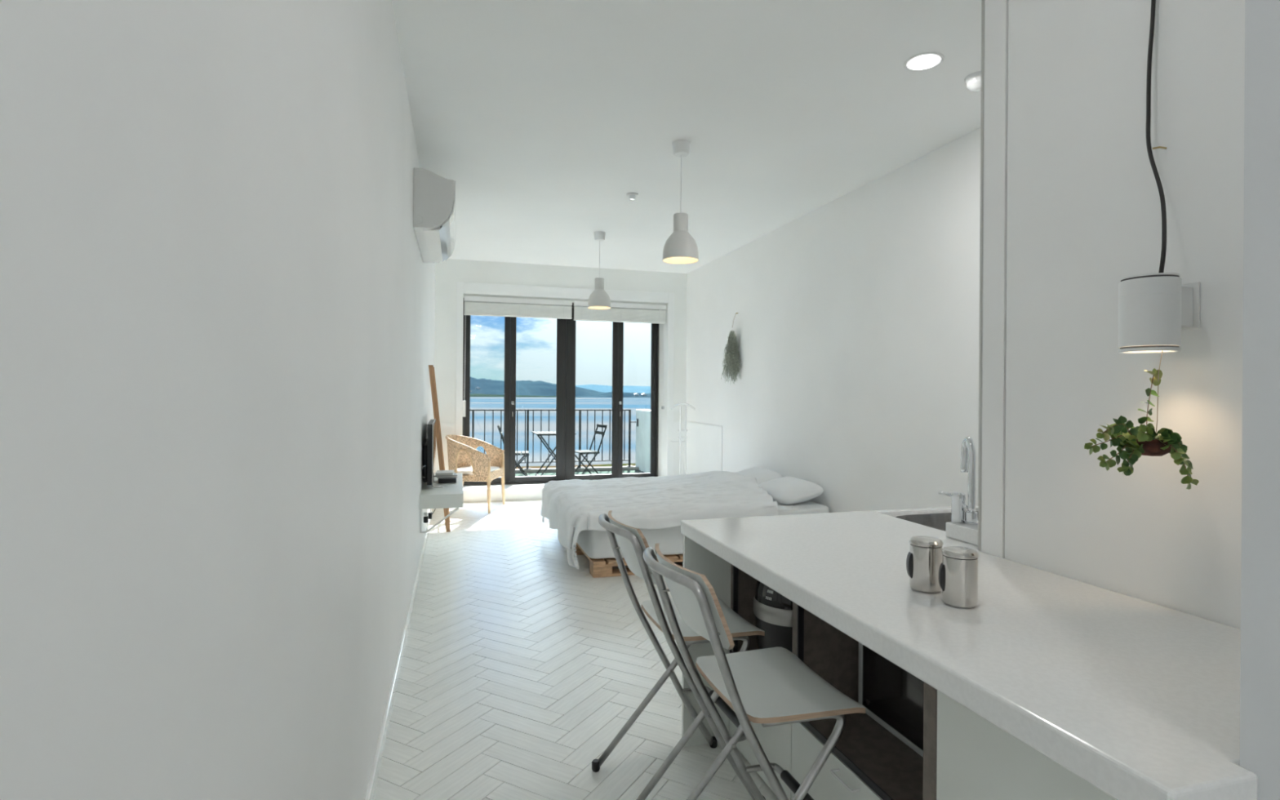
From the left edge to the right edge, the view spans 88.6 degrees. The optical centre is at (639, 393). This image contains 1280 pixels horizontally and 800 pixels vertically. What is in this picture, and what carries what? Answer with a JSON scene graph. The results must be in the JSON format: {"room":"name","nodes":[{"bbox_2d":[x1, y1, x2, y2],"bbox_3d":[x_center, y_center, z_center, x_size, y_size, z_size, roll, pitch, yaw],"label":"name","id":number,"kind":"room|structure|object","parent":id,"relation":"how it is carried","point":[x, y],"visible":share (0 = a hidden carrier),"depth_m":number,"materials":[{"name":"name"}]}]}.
{"room":"studio apartment","nodes":[
{"label":"studio apartment","id":0,"kind":"room"},
{"bbox_2d":[0,0,435,799],"bbox_3d":[-1.189,-0.118,2.883,0.324,3.180,12.400,0,0,-16],"label":"wall","id":1,"kind":"structure","parent":0,"point":[217,291],"depth_m":0.78,"materials":[{"name":"paint"}]},
{"bbox_2d":[364,508,433,799],"bbox_3d":[-1.047,1.375,2.687,0.016,0.075,11.741,0,0,-15],"label":"baseboard","id":2,"kind":"structure","parent":1,"relation":"attached to","point":[371,785],"depth_m":2.96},
{"bbox_2d":[419,508,435,525],"bbox_3d":[-1.742,0.995,5.390,0.118,0.146,0.200,0,0,-16],"label":"plug","id":3,"kind":"object","parent":1,"relation":"attached to","point":[426,517],"visible":0.73,"depth_m":5.34,"materials":[{"name":"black plastic"}]},
{"bbox_2d":[413,167,455,262],"bbox_3d":[-1.508,-1.272,4.878,0.262,0.392,1.222,0,0,-16],"label":"air conditioner","id":4,"kind":"object","parent":1,"relation":"attached to","point":[433,194],"visible":1,"depth_m":4.31,"materials":[{"name":"plastic"}]},
{"bbox_2d":[419,472,463,533],"bbox_3d":[-1.772,0.959,5.910,0.335,0.306,1.401,0,0,-15],"label":"wall shelf","id":5,"kind":"object","parent":1,"relation":"attached to","point":[451,495],"visible":0.93,"depth_m":5.26,"materials":[{"name":"white laminate"}]},
{"bbox_2d":[421,418,442,488],"bbox_3d":[-1.877,0.529,5.946,0.180,0.555,1.025,0,0,-16],"label":"television","id":6,"kind":"object","parent":5,"relation":"on","point":[428,467],"visible":0.86,"depth_m":5.46,"materials":[{"name":"black plastic"}]},
{"bbox_2d":[438,477,456,483],"bbox_3d":[-1.758,0.785,5.989,0.155,0.040,0.240,0,0,-16],"label":"box","id":7,"kind":"object","parent":5,"relation":"on","point":[448,480],"visible":0.72,"depth_m":5.88,"materials":[{"name":"black plastic"}]},
{"bbox_2d":[435,472,457,478],"bbox_3d":[-1.781,0.754,6.034,0.175,0.020,0.240,0,0,-20],"label":"book","id":8,"kind":"object","parent":7,"relation":"on","point":[455,475],"visible":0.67,"depth_m":5.93,"materials":[{"name":"white paper"}]},
{"bbox_2d":[435,470,454,475],"bbox_3d":[-1.792,0.731,6.031,0.155,0.024,0.220,0,0,-13],"label":"book","id":9,"kind":"object","parent":8,"relation":"on","point":[439,473],"visible":1,"depth_m":5.94,"materials":[{"name":"white paper"}]},
{"bbox_2d":[434,258,687,476],"bbox_3d":[-0.994,-0.117,9.104,3.570,3.180,0.560,0,0,-16],"label":"wall","id":10,"kind":"structure","parent":0,"point":[449,272],"depth_m":8.80,"materials":[{"name":"paint"}]},
{"bbox_2d":[435,422,455,472],"bbox_3d":[-2.493,0.893,8.374,0.264,1.020,0.010,0,0,-16],"label":"trim","id":11,"kind":"structure","parent":10,"relation":"attached to","point":[446,428],"depth_m":8.37,"materials":[{"name":"paint"}]},
{"bbox_2d":[462,483,545,502],"bbox_3d":[-1.035,1.364,9.095,2.775,0.217,0.560,0,0,-16],"label":"trim","id":12,"kind":"structure","parent":10,"relation":"attached to","point":[512,491],"depth_m":8.62,"materials":[{"name":"paint"}]},
{"bbox_2d":[462,295,572,417],"bbox_3d":[-1.609,-0.474,8.684,1.420,1.565,0.082,0,0,-16],"label":"blind","id":13,"kind":"object","parent":10,"relation":"attached to","point":[495,308],"visible":1,"depth_m":8.66,"materials":[{"name":"white fabric"}]},
{"bbox_2d":[462,297,658,485],"bbox_3d":[-1.073,-0.011,9.257,2.775,2.533,0.103,0,0,-16],"label":"door","id":14,"kind":"structure","parent":10,"relation":"in","point":[566,328],"depth_m":9.23,"materials":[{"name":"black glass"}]},
{"bbox_2d":[455,281,674,475],"bbox_3d":[-0.943,-0.002,8.819,2.950,2.830,0.016,0,0,-16],"label":"trim","id":15,"kind":"structure","parent":10,"relation":"attached to","point":[461,287],"depth_m":8.77,"materials":[{"name":"paint"}]},
{"bbox_2d":[573,301,666,408],"bbox_3d":[-0.269,-0.514,9.074,1.310,1.465,0.080,0,0,-16],"label":"blind","id":16,"kind":"object","parent":10,"relation":"attached to","point":[624,314],"visible":1,"depth_m":9.07,"materials":[{"name":"white fabric"}]},
{"bbox_2d":[673,422,684,475],"bbox_3d":[0.551,0.914,9.258,0.176,1.020,0.010,0,0,-16],"label":"trim","id":17,"kind":"structure","parent":10,"relation":"attached to","point":[676,424],"depth_m":9.25,"materials":[{"name":"paint"}]},
{"bbox_2d":[373,499,777,799],"bbox_3d":[0.582,1.454,3.161,3.900,0.060,11.740,0,0,-16],"label":"floor","id":18,"kind":"structure","parent":0,"point":[521,666],"depth_m":3.18,"materials":[{"name":"white wood"}]},
{"bbox_2d":[428,364,450,532],"bbox_3d":[-2.100,0.560,6.886,0.223,1.690,0.535,0,0,-16],"label":"ladder","id":19,"kind":"object","parent":18,"relation":"on","point":[432,373],"visible":0.85,"depth_m":6.63,"materials":[{"name":"brown wood"}]},
{"bbox_2d":[445,434,505,513],"bbox_3d":[-2.052,0.960,8.037,0.642,0.896,0.695,0,0,5],"label":"rattan armchair","id":20,"kind":"object","parent":18,"relation":"on","point":[474,465],"visible":0.97,"depth_m":7.83,"materials":[{"name":"wicker"}]},
{"bbox_2d":[457,466,499,475],"bbox_3d":[-2.004,0.944,8.033,0.490,0.060,0.500,0,0,5],"label":"cushion","id":21,"kind":"object","parent":20,"relation":"on","point":[465,470],"depth_m":7.91,"materials":[{"name":"fabric"}]},
{"bbox_2d":[574,542,683,577],"bbox_3d":[0.430,1.363,6.105,2.110,0.120,1.620,0,0,-16],"label":"pallet base","id":22,"kind":"object","parent":18,"relation":"on","point":[602,567],"visible":0.02,"depth_m":5.09,"materials":[{"name":"brown wood"}]},
{"bbox_2d":[576,500,829,559],"bbox_3d":[0.418,1.135,6.117,2.130,0.347,1.610,0,0,-16],"label":"mattress","id":23,"kind":"object","parent":22,"relation":"on","point":[596,544],"visible":0.21,"depth_m":5.22,"materials":[{"name":"fabric"}]},
{"bbox_2d":[541,471,777,569],"bbox_3d":[0.285,1.067,6.092,2.232,0.545,1.852,0,0,-16],"label":"duvet","id":24,"kind":"object","parent":23,"relation":"on","point":[571,507],"visible":0.98,"depth_m":5.52,"materials":[{"name":"white fabric"}]},
{"bbox_2d":[735,466,782,484],"bbox_3d":[1.164,0.876,6.692,0.433,0.222,0.680,0,0,-13],"label":"pillow","id":25,"kind":"object","parent":23,"relation":"on","point":[761,474],"visible":0.44,"depth_m":6.50,"materials":[{"name":"white fabric"}]},
{"bbox_2d":[758,476,823,505],"bbox_3d":[1.341,0.883,5.973,0.436,0.215,0.680,0,0,-18],"label":"pillow","id":26,"kind":"object","parent":23,"relation":"on","point":[787,491],"visible":0.87,"depth_m":5.74,"materials":[{"name":"white fabric"}]},
{"bbox_2d":[591,510,765,799],"bbox_3d":[0.120,0.933,2.373,0.547,0.976,0.435,0,0,-17],"label":"bar chair","id":27,"kind":"object","parent":18,"relation":"on","point":[632,542],"visible":0.62,"depth_m":2.26,"materials":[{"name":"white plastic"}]},
{"bbox_2d":[671,402,695,475],"bbox_3d":[0.569,0.772,8.706,0.296,1.301,0.429,0,0,-35],"label":"stand","id":28,"kind":"object","parent":18,"relation":"on","point":[681,403],"visible":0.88,"depth_m":8.70,"materials":[{"name":"white metal"}]},
{"bbox_2d":[643,543,865,799],"bbox_3d":[0.281,0.934,1.832,0.547,0.976,0.435,0,0,-17],"label":"bar chair","id":29,"kind":"object","parent":18,"relation":"on","point":[771,686],"visible":1,"depth_m":1.77,"materials":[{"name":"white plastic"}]},
{"bbox_2d":[681,535,1116,799],"bbox_3d":[0.806,1.000,1.879,0.790,0.851,1.835,0,0,-16],"label":"base cabinet","id":30,"kind":"object","parent":18,"relation":"on","point":[966,757],"visible":0.36,"depth_m":1.91,"materials":[{"name":"white laminate"}]},
{"bbox_2d":[753,580,792,653],"bbox_3d":[0.588,0.838,2.563,0.286,0.425,0.286,0,0,-16],"label":"rice cooker","id":31,"kind":"object","parent":30,"relation":"on","point":[773,612],"visible":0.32,"depth_m":2.46,"materials":[{"name":"black plastic"}]},
{"bbox_2d":[730,648,923,799],"bbox_3d":[0.769,1.065,2.188,0.488,0.024,1.179,0,0,-16],"label":"shelf","id":32,"kind":"object","parent":30,"relation":"attached to","point":[882,763],"depth_m":1.91,"materials":[{"name":"brown laminate"}]},
{"bbox_2d":[857,642,923,757],"bbox_3d":[0.924,0.886,1.973,0.252,0.330,0.530,0,0,-16],"label":"microwave","id":33,"kind":"object","parent":30,"relation":"on","point":[892,696],"visible":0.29,"depth_m":2.03,"materials":[{"name":"black glass"}]},
{"bbox_2d":[680,505,1257,799],"bbox_3d":[1.537,0.550,2.072,2.315,0.056,1.880,0,0,-16],"label":"countertop","id":34,"kind":"structure","parent":30,"relation":"on","point":[1136,699],"depth_m":1.34,"materials":[{"name":"white stone"}]},
{"bbox_2d":[906,536,942,593],"bbox_3d":[0.749,0.448,1.727,0.088,0.134,0.082,0,0,6],"label":"steel canister","id":35,"kind":"object","parent":34,"relation":"on","point":[924,557],"visible":0.97,"depth_m":1.69,"materials":[{"name":"metal"}]},
{"bbox_2d":[880,507,977,531],"bbox_3d":[1.429,0.616,2.736,0.674,0.185,0.449,0,0,-16],"label":"sink","id":36,"kind":"object","parent":34,"relation":"in","point":[937,519],"visible":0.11,"depth_m":2.91,"materials":[{"name":"metal"}]},
{"bbox_2d":[938,546,978,608],"bbox_3d":[0.781,0.449,1.609,0.088,0.134,0.082,0,0,14],"label":"steel canister","id":37,"kind":"object","parent":34,"relation":"on","point":[958,568],"visible":1,"depth_m":1.58,"materials":[{"name":"metal"}]},
{"bbox_2d":[946,520,977,546],"bbox_3d":[1.838,0.496,2.482,1.478,0.053,0.191,0,0,-16],"label":"raised ledge","id":38,"kind":"object","parent":34,"relation":"on","point":[964,532],"visible":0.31,"depth_m":2.29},
{"bbox_2d":[938,436,977,524],"bbox_3d":[1.152,0.310,2.357,0.126,0.308,0.102,0,0,-16],"label":"tap","id":39,"kind":"object","parent":38,"relation":"on","point":[968,459],"visible":0.98,"depth_m":2.35,"materials":[{"name":"silver metal"}]},
{"bbox_2d":[515,470,644,476],"bbox_3d":[-1.919,1.577,10.781,4.750,0.200,3.130,0,0,-16],"label":"floor","id":40,"kind":"structure","parent":0,"point":[551,473],"depth_m":12.19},
{"bbox_2d":[497,424,528,475],"bbox_3d":[-2.153,1.012,11.203,0.549,0.941,0.426,0,0,-10],"label":"folding chair","id":41,"kind":"object","parent":40,"relation":"on","point":[519,452],"visible":0.7,"depth_m":11.05,"materials":[{"name":"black metal"}]},
{"bbox_2d":[531,431,576,475],"bbox_3d":[-1.505,1.083,11.384,0.676,0.807,0.680,0,0,-16],"label":"folding table","id":42,"kind":"object","parent":40,"relation":"on","point":[540,433],"visible":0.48,"depth_m":11.20,"materials":[{"name":"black metal"}]},
{"bbox_2d":[574,423,607,474],"bbox_3d":[-0.902,1.021,11.521,0.549,0.941,0.426,0,0,-28],"label":"folding chair","id":43,"kind":"object","parent":40,"relation":"on","point":[581,452],"visible":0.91,"depth_m":11.48,"materials":[{"name":"black metal"}]},
{"bbox_2d":[635,409,650,472],"bbox_3d":[0.454,1.073,11.495,0.200,1.500,3.180,0,0,-16],"label":"wall","id":44,"kind":"structure","parent":0,"point":[643,430],"depth_m":12.47,"materials":[{"name":"white paint"}]},
{"bbox_2d":[515,466,639,473],"bbox_3d":[-2.327,1.444,12.187,4.750,0.060,0.200,0,0,-16],"label":"trim","id":45,"kind":"structure","parent":44,"relation":"attached to","point":[607,468],"depth_m":12.45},
{"bbox_2d":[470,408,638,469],"bbox_3d":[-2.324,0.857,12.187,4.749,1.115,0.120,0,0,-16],"label":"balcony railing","id":46,"kind":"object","parent":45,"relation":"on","point":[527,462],"visible":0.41,"depth_m":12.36,"materials":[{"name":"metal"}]},
{"bbox_2d":[391,0,982,273],"bbox_3d":[0.551,-1.756,3.343,4.100,0.120,12.520,0,0,-16],"label":"ceiling","id":47,"kind":"structure","parent":0,"point":[543,116],"depth_m":3.92,"materials":[{"name":"paint"}]},
{"bbox_2d":[587,231,610,309],"bbox_3d":[-0.428,-1.304,6.954,0.249,0.797,0.249,0,0,-16],"label":"pendant lamp","id":48,"kind":"object","parent":47,"relation":"hanging from","point":[599,299],"visible":1,"depth_m":6.90,"materials":[{"name":"white plastic"}]},
{"bbox_2d":[626,192,638,200],"bbox_3d":[-0.064,-1.675,5.601,0.104,0.050,0.104,0,0,-16],"label":"sprinkler head","id":49,"kind":"object","parent":47,"relation":"attached to","point":[632,196],"visible":1,"depth_m":5.58},
{"bbox_2d":[662,139,698,264],"bbox_3d":[0.278,-1.300,4.452,0.249,0.797,0.249,0,0,-16],"label":"pendant lamp","id":50,"kind":"object","parent":47,"relation":"hanging from","point":[680,248],"visible":1,"depth_m":4.40,"materials":[{"name":"white plastic"}]},
{"bbox_2d":[903,51,944,71],"bbox_3d":[1.446,-1.687,3.343,0.194,0.006,0.194,0,0,-16],"label":"recessed light","id":51,"kind":"object","parent":47,"relation":"in","point":[924,61],"visible":1,"depth_m":3.34,"materials":[{"name":"white plastic"}]},
{"bbox_2d":[906,54,940,69],"bbox_3d":[1.446,-1.689,3.343,0.158,0.002,0.158,0,0,-16],"label":"diffuser","id":52,"kind":"object","parent":51,"relation":"attached to","point":[916,61],"depth_m":3.34,"materials":[{"name":"white plastic"}]},
{"bbox_2d":[964,71,981,92],"bbox_3d":[1.806,-1.652,3.500,0.136,0.072,0.136,0,0,-16],"label":"smoke detector","id":53,"kind":"object","parent":47,"relation":"attached to","point":[972,81],"visible":0.59,"depth_m":3.47,"materials":[{"name":"white plastic"}]},
{"bbox_2d":[685,127,980,512],"bbox_3d":[1.856,-0.097,5.425,0.150,3.180,8.097,0,0,-16],"label":"wall","id":54,"kind":"structure","parent":0,"point":[855,326],"depth_m":5.38,"materials":[{"name":"paint"}]},
{"bbox_2d":[685,422,722,474],"bbox_3d":[0.822,0.916,8.665,0.014,1.020,1.300,0,0,-16],"label":"trim","id":55,"kind":"structure","parent":54,"relation":"attached to","point":[704,442],"depth_m":8.59,"materials":[{"name":"paint"}]},
{"bbox_2d":[720,312,742,385],"bbox_3d":[1.056,-0.512,7.614,0.171,0.852,0.354,0,0,-16],"label":"bunch","id":56,"kind":"object","parent":54,"relation":"hanging from","point":[732,359],"visible":1,"depth_m":7.58,"materials":[{"name":"green plant"}]},
{"bbox_2d":[1004,0,1244,629],"bbox_3d":[1.354,-0.101,1.597,0.110,3.180,1.027,0,0,-16],"label":"wall","id":57,"kind":"structure","parent":0,"point":[1084,212],"depth_m":1.72,"materials":[{"name":"paint"}]},
{"bbox_2d":[977,0,984,551],"bbox_3d":[1.183,-0.584,2.183,0.117,2.215,0.010,0,0,-16],"label":"trim","id":58,"kind":"structure","parent":57,"relation":"attached to","point":[983,1],"depth_m":2.17,"materials":[{"name":"white metal"}]},
{"bbox_2d":[981,0,1008,558],"bbox_3d":[1.198,-0.582,2.136,0.115,2.220,0.087,0,0,-16],"label":"trim","id":59,"kind":"structure","parent":57,"relation":"attached to","point":[996,11],"depth_m":2.11,"materials":[{"name":"paint"}]},
{"bbox_2d":[1146,0,1166,272],"bbox_3d":[1.245,-0.972,1.579,0.041,1.399,0.137,0,0,38],"label":"power cable","id":60,"kind":"object","parent":57,"relation":"attached to","point":[1155,171],"visible":0.97,"depth_m":1.62,"materials":[{"name":"black plastic"}]},
{"bbox_2d":[1118,272,1199,353],"bbox_3d":[1.221,-0.186,1.547,0.172,0.179,0.117,0,0,-16],"label":"wall lamp","id":61,"kind":"object","parent":57,"relation":"attached to","point":[1154,309],"visible":1,"depth_m":1.50,"materials":[{"name":"white plastic"}]},
{"bbox_2d":[1084,351,1199,489],"bbox_3d":[1.153,0.059,1.513,0.236,0.316,0.116,0,0,13],"label":"hanging plant","id":62,"kind":"object","parent":61,"relation":"hanging from","point":[1136,442],"visible":1,"depth_m":1.49,"materials":[{"name":"green plant"}]},
{"bbox_2d":[1240,0,1279,799],"bbox_3d":[2.478,-0.093,-0.586,2.310,3.180,3.793,0,0,-16],"label":"wall","id":63,"kind":"structure","parent":0,"point":[1260,679],"depth_m":0.89,"materials":[{"name":"paint"}]},
{"label":"outside","id":64,"kind":"structure","parent":0,"visible":0},
{"bbox_2d":[575,384,650,393],"bbox_3d":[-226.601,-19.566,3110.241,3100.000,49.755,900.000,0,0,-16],"label":"hill","id":65,"kind":"structure","parent":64,"point":[604,388],"depth_m":2981.20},
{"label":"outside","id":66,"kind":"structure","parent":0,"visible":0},
{"bbox_2d":[470,393,582,397],"bbox_3d":[-262.983,1.149,600.477,430.000,4.808,60.000,0,0,-16],"label":"bank","id":67,"kind":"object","parent":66,"point":[473,394],"visible":0.13,"depth_m":632.80,"materials":[{"name":"green plant"}]},
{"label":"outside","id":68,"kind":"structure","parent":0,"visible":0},
{"bbox_2d":[469,396,650,466],"bbox_3d":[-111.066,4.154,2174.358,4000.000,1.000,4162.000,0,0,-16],"label":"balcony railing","id":69,"kind":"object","parent":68,"point":[476,402],"visible":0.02,"depth_m":93.23,"materials":[{"name":"metal"}]},
{"bbox_2d":[515,463,635,468],"bbox_3d":[20.825,4.854,35.738,180.000,1.429,32.000,0,0,-16],"label":"shore","id":70,"kind":"structure","parent":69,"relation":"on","point":[624,464],"depth_m":38.57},
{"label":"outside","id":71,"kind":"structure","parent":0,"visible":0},
{"bbox_2d":[575,391,650,397],"bbox_3d":[0.319,2.118,697.800,270.000,7.833,60.000,0,0,-16],"label":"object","id":72,"kind":"structure","parent":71,"point":[609,394],"depth_m":682.05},
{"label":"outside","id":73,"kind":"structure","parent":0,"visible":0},
{"bbox_2d":[464,377,605,395],"bbox_3d":[-217.098,-9.395,801.229,630.000,26.655,260.000,0,0,-16],"label":"wooded hill","id":74,"kind":"structure","parent":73,"point":[528,388],"depth_m":757.92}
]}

